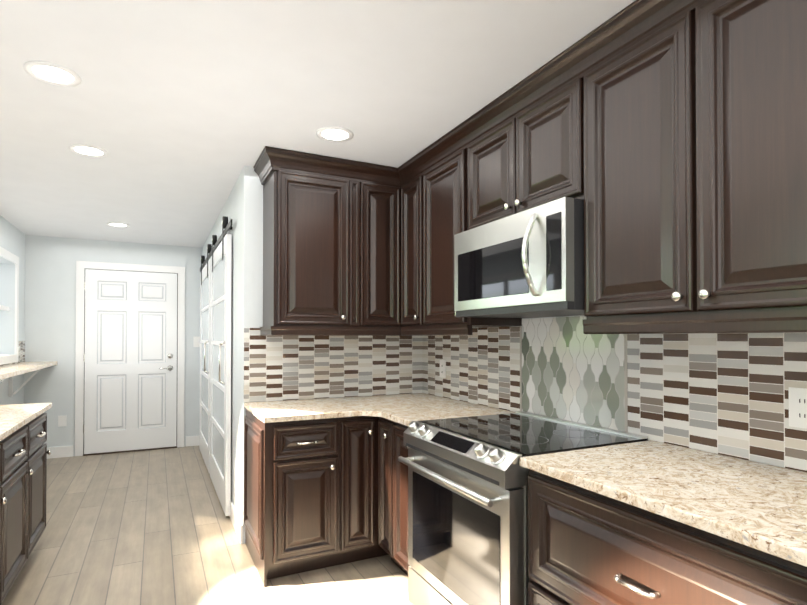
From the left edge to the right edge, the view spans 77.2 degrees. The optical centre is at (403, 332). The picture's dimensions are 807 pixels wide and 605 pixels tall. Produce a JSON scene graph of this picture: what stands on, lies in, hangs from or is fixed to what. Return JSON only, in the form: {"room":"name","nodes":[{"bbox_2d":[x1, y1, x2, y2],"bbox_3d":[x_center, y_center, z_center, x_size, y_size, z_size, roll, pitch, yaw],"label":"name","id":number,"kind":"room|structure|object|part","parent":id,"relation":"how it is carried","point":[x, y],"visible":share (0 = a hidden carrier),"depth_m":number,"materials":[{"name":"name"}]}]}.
{"room":"kitchen","nodes":[
{"label":"kitchen","id":0,"kind":"room"},
{"bbox_2d":[0,215,24,404],"bbox_3d":[-1.993,0.114,1.117,0.120,2.361,9.216,0,-1,-26],"label":"wall","id":1,"kind":"structure","parent":0,"point":[12,239],"depth_m":4.89,"materials":[{"name":"paint"}]},
{"bbox_2d":[0,246,18,364],"bbox_3d":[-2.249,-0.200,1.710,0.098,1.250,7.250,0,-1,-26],"label":"window","id":2,"kind":"structure","parent":1,"relation":"in","point":[14,259],"depth_m":4.91,"materials":[{"name":"white"}]},
{"bbox_2d":[0,341,24,365],"bbox_3d":[-3.413,0.186,4.168,0.008,0.219,2.446,0,-1,-26],"label":"backsplash","id":3,"kind":"structure","parent":1,"relation":"attached to","point":[21,354],"depth_m":5.13,"materials":[{"name":"tile"}]},
{"bbox_2d":[0,361,56,396],"bbox_3d":[-3.291,0.448,4.234,0.288,0.300,2.463,0,-1,-26],"label":"bar shelf","id":4,"kind":"object","parent":1,"relation":"attached to","point":[10,371],"visible":0.98,"depth_m":4.58,"materials":[{"name":"stone"}]},
{"bbox_2d":[24,235,201,455],"bbox_3d":[-3.215,0.163,5.716,1.970,2.361,0.120,0,-1,-26],"label":"wall","id":5,"kind":"structure","parent":0,"point":[50,300],"depth_m":5.44,"materials":[{"name":"paint"}]},
{"bbox_2d":[47,446,73,458],"bbox_3d":[-3.751,1.282,5.367,0.409,0.115,0.013,0,-1,-26],"label":"baseboard","id":6,"kind":"structure","parent":5,"relation":"attached to","point":[62,451],"depth_m":5.40,"materials":[{"name":"white wood"}]},
{"bbox_2d":[58,415,66,426],"bbox_3d":[-3.660,0.953,5.419,0.075,0.115,0.006,0,-1,-26],"label":"electrical outlet","id":7,"kind":"object","parent":5,"relation":"attached to","point":[62,420],"visible":1,"depth_m":5.42,"materials":[{"name":"white plastic"}]},
{"bbox_2d":[75,261,184,455],"bbox_3d":[-3.050,0.285,5.680,1.085,2.115,0.084,0,-1,-26],"label":"entry door","id":8,"kind":"structure","parent":5,"relation":"in","point":[130,364],"depth_m":5.68,"materials":[{"name":"white wood"}]},
{"bbox_2d":[193,337,199,346],"bbox_3d":[-2.458,0.114,6.014,0.080,0.125,0.010,0,-1,-26],"label":"switch plate","id":9,"kind":"object","parent":5,"relation":"attached to","point":[196,341],"visible":0.82,"depth_m":6.01,"materials":[{"name":"white plastic"}]},
{"bbox_2d":[1,446,412,604],"bbox_3d":[-0.592,1.341,1.790,3.240,0.080,9.456,0,-1,-26],"label":"floor","id":10,"kind":"structure","parent":0,"point":[151,527],"depth_m":3.00,"materials":[{"name":"brown wood"}]},
{"bbox_2d":[0,433,15,604],"bbox_3d":[-1.904,0.878,1.823,0.664,0.848,0.520,0,-1,-26],"label":"base cabinet","id":11,"kind":"object","parent":10,"relation":"on","point":[7,445],"depth_m":2.30,"materials":[{"name":"brown wood"}]},
{"bbox_2d":[12,417,39,584],"bbox_3d":[-2.130,0.883,2.286,0.664,0.848,0.510,0,-1,-26],"label":"base cabinet","id":12,"kind":"object","parent":10,"relation":"on","point":[24,452],"depth_m":2.63,"materials":[{"name":"brown wood"}]},
{"bbox_2d":[38,413,50,536],"bbox_3d":[-2.357,0.888,2.748,0.664,0.848,0.520,0,-1,-26],"label":"base cabinet","id":13,"kind":"object","parent":10,"relation":"on","point":[43,417],"depth_m":3.04,"materials":[{"name":"brown wood"}]},
{"bbox_2d":[0,403,51,440],"bbox_3d":[-2.137,0.444,2.294,0.655,0.030,1.582,0,-1,-26],"label":"countertop","id":14,"kind":"structure","parent":13,"relation":"on","point":[14,418],"depth_m":2.66,"materials":[{"name":"stone"}]},
{"bbox_2d":[244,409,343,586],"bbox_3d":[-0.666,0.890,2.937,0.412,0.848,0.664,0,-1,-26],"label":"base cabinet","id":15,"kind":"object","parent":10,"relation":"on","point":[323,493],"depth_m":2.69,"materials":[{"name":"brown wood"}]},
{"bbox_2d":[244,393,515,425],"bbox_3d":[-0.180,0.450,2.924,1.267,0.030,1.122,0,-1,-26],"label":"countertop","id":16,"kind":"structure","parent":15,"relation":"on","point":[404,409],"depth_m":2.88,"materials":[{"name":"stone"}]},
{"bbox_2d":[344,416,371,563],"bbox_3d":[-0.388,0.892,3.073,0.206,0.848,0.664,0,-1,-26],"label":"base cabinet","id":17,"kind":"object","parent":10,"relation":"on","point":[357,429],"depth_m":2.81,"materials":[{"name":"brown wood"}]},
{"bbox_2d":[372,417,383,557],"bbox_3d":[0.162,0.890,2.906,0.664,0.848,0.222,0,-1,-26],"label":"base cabinet","id":18,"kind":"object","parent":10,"relation":"on","point":[377,422],"depth_m":2.84,"materials":[{"name":"brown wood"}]},
{"bbox_2d":[384,418,409,575],"bbox_3d":[0.274,0.887,2.677,0.664,0.848,0.287,0,-1,-26],"label":"base cabinet","id":19,"kind":"object","parent":10,"relation":"on","point":[395,472],"depth_m":2.64,"materials":[{"name":"brown wood"}]},
{"bbox_2d":[398,411,647,604],"bbox_3d":[0.462,0.856,2.175,0.744,0.898,0.772,0,-1,-26],"label":"range","id":20,"kind":"object","parent":10,"relation":"on","point":[467,510],"visible":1,"depth_m":1.98,"materials":[{"name":"silver metal"}]},
{"bbox_2d":[528,469,806,604],"bbox_3d":[0.891,0.874,1.446,0.637,0.848,0.905,0,-1,-26],"label":"base cabinet","id":21,"kind":"object","parent":10,"relation":"on","point":[586,547],"depth_m":1.33,"materials":[{"name":"brown wood"}]},
{"bbox_2d":[519,440,806,566],"bbox_3d":[1.079,0.430,1.048,0.655,0.030,1.795,0,-1,-26],"label":"countertop","id":22,"kind":"structure","parent":21,"relation":"on","point":[758,506],"depth_m":1.37,"materials":[{"name":"stone"}]},
{"bbox_2d":[202,171,241,517],"bbox_3d":[-1.677,0.152,4.679,0.120,2.361,3.096,0,-1,-26],"label":"wall","id":23,"kind":"structure","parent":0,"point":[231,209],"depth_m":3.49,"materials":[{"name":"paint"}]},
{"bbox_2d":[199,244,211,473],"bbox_3d":[-2.063,0.233,5.215,0.077,2.169,1.160,0,-1,-26],"label":"barn door","id":24,"kind":"structure","parent":23,"relation":"in","point":[205,319],"depth_m":5.15,"materials":[{"name":"white wood"}]},
{"bbox_2d":[200,216,231,515],"bbox_3d":[-1.796,0.228,4.683,0.088,2.169,2.750,0,-1,-26],"label":"barn door","id":25,"kind":"structure","parent":23,"relation":"in","point":[220,398],"depth_m":3.90,"materials":[{"name":"white wood"}]},
{"bbox_3d":[-1.772,-0.743,4.705,0.035,0.040,2.750,0,-1,-26],"label":"barn door rail","id":26,"kind":"part","parent":25,"relation":"part of","materials":[{"name":"black metal"}]},
{"bbox_2d":[229,500,242,543],"bbox_3d":[-1.127,1.261,3.390,0.013,0.115,0.560,0,-1,-26],"label":"baseboard","id":27,"kind":"structure","parent":23,"relation":"attached to","point":[238,526],"depth_m":3.31,"materials":[{"name":"white wood"}]},
{"bbox_2d":[0,0,635,247],"bbox_3d":[-0.592,-1.099,1.816,3.240,0.080,9.456,0,-1,-26],"label":"ceiling","id":28,"kind":"structure","parent":0,"point":[182,113],"depth_m":2.19,"materials":[{"name":"paint"}]},
{"bbox_2d":[23,61,80,86],"bbox_3d":[-1.432,-1.053,2.064,0.196,0.006,0.196,0,-1,-26],"label":"recessed light","id":29,"kind":"object","parent":28,"relation":"in","point":[52,73],"visible":1,"depth_m":2.06,"materials":[{"name":"white plastic"}]},
{"bbox_2d":[69,144,107,156],"bbox_3d":[-1.814,-1.044,2.912,0.196,0.006,0.196,0,-1,-26],"label":"recessed light","id":30,"kind":"object","parent":28,"relation":"in","point":[87,150],"visible":1,"depth_m":2.90,"materials":[{"name":"white plastic"}]},
{"bbox_2d":[106,222,129,226],"bbox_3d":[-2.720,-1.023,4.817,0.196,0.006,0.196,0,-1,-26],"label":"recessed light","id":31,"kind":"object","parent":28,"relation":"in","point":[115,224],"visible":0.98,"depth_m":4.80,"materials":[{"name":"white plastic"}]},
{"bbox_2d":[316,127,352,141],"bbox_3d":[-0.363,-1.046,2.676,0.196,0.006,0.196,0,-1,-26],"label":"recessed light","id":32,"kind":"object","parent":28,"relation":"in","point":[335,134],"visible":1,"depth_m":2.67,"materials":[{"name":"white plastic"}]},
{"bbox_2d":[240,166,409,543],"bbox_3d":[-0.453,0.139,3.487,1.270,2.361,0.120,0,-1,-26],"label":"wall","id":33,"kind":"structure","parent":0,"point":[251,251],"depth_m":3.19,"materials":[{"name":"paint"}]},
{"bbox_2d":[261,148,364,331],"bbox_3d":[-0.573,-0.536,3.156,0.527,1.014,0.379,0,-1,-26],"label":"upper cabinet","id":34,"kind":"object","parent":33,"relation":"attached to","point":[314,205],"depth_m":3.01,"materials":[{"name":"brown wood"}]},
{"bbox_2d":[244,328,419,401],"bbox_3d":[-0.425,0.208,3.427,1.268,0.464,0.008,0,-1,-26],"label":"backsplash","id":35,"kind":"structure","parent":33,"relation":"attached to","point":[276,367],"depth_m":3.38,"materials":[{"name":"tile"}]},
{"bbox_2d":[365,163,396,331],"bbox_3d":[-0.245,-0.534,3.316,0.343,1.014,0.379,0,-1,-26],"label":"upper cabinet","id":36,"kind":"object","parent":33,"relation":"attached to","point":[380,180],"depth_m":3.19,"materials":[{"name":"brown wood"}]},
{"bbox_2d":[440,315,754,461],"bbox_3d":[1.490,0.114,1.099,0.120,2.361,6.120,0,-1,-26],"label":"wall","id":37,"kind":"structure","parent":0,"point":[542,317],"depth_m":2.56,"materials":[{"name":"paint"}]},
{"bbox_2d":[397,157,460,331],"bbox_3d":[0.185,-0.535,3.200,0.379,1.014,0.310,0,-1,-26],"label":"upper cabinet","id":38,"kind":"object","parent":37,"relation":"attached to","point":[405,171],"depth_m":3.20,"materials":[{"name":"brown wood"}]},
{"bbox_2d":[413,124,521,331],"bbox_3d":[0.358,-0.539,2.845,0.379,1.014,0.481,0,-1,-26],"label":"upper cabinet","id":39,"kind":"object","parent":37,"relation":"attached to","point":[437,168],"depth_m":2.82,"materials":[{"name":"brown wood"}]},
{"bbox_2d":[420,326,519,411],"bbox_3d":[0.392,0.205,3.189,0.008,0.464,1.078,0,-1,-26],"label":"backsplash","id":40,"kind":"structure","parent":37,"relation":"attached to","point":[483,366],"depth_m":3.07,"materials":[{"name":"tile"}]},
{"bbox_2d":[440,360,445,377],"bbox_3d":[0.265,0.249,3.430,0.008,0.120,0.076,0,-1,-26],"label":"electrical outlet","id":41,"kind":"object","parent":40,"relation":"attached to","point":[442,368],"visible":1,"depth_m":3.42,"materials":[{"name":"white plastic"}]},
{"bbox_2d":[461,42,576,231],"bbox_3d":[0.633,-0.773,2.286,0.379,0.558,0.770,0,-1,-26],"label":"upper cabinet","id":42,"kind":"object","parent":37,"relation":"attached to","point":[519,151],"depth_m":2.16,"materials":[{"name":"brown wood"}]},
{"bbox_2d":[454,197,583,317],"bbox_3d":[0.579,-0.284,2.253,0.497,0.410,0.762,0,-1,-26],"label":"microwave","id":43,"kind":"object","parent":42,"relation":"attached to","point":[528,263],"visible":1,"depth_m":2.05,"materials":[{"name":"grey metal"}]},
{"bbox_2d":[520,316,627,431],"bbox_3d":[0.778,0.178,2.397,0.012,0.502,0.684,0,-1,-26],"label":"backsplash","id":44,"kind":"structure","parent":37,"relation":"attached to","point":[570,370],"depth_m":2.36,"materials":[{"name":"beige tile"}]},
{"bbox_2d":[577,0,806,323],"bbox_3d":[0.998,-0.553,1.539,0.379,1.014,0.888,0,-1,-26],"label":"upper cabinet","id":45,"kind":"object","parent":37,"relation":"attached to","point":[665,141],"depth_m":1.48,"materials":[{"name":"brown wood"}]},
{"bbox_2d":[627,332,806,471],"bbox_3d":[1.347,0.184,1.239,0.008,0.464,1.898,0,-1,-26],"label":"backsplash","id":46,"kind":"structure","parent":37,"relation":"attached to","point":[726,394],"depth_m":1.74,"materials":[{"name":"tile"}]},
{"bbox_2d":[789,387,806,428],"bbox_3d":[1.201,0.229,1.518,0.008,0.120,0.076,0,-1,-26],"label":"electrical outlet","id":47,"kind":"object","parent":46,"relation":"attached to","point":[798,407],"visible":1,"depth_m":1.53,"materials":[{"name":"white plastic"}]}
]}

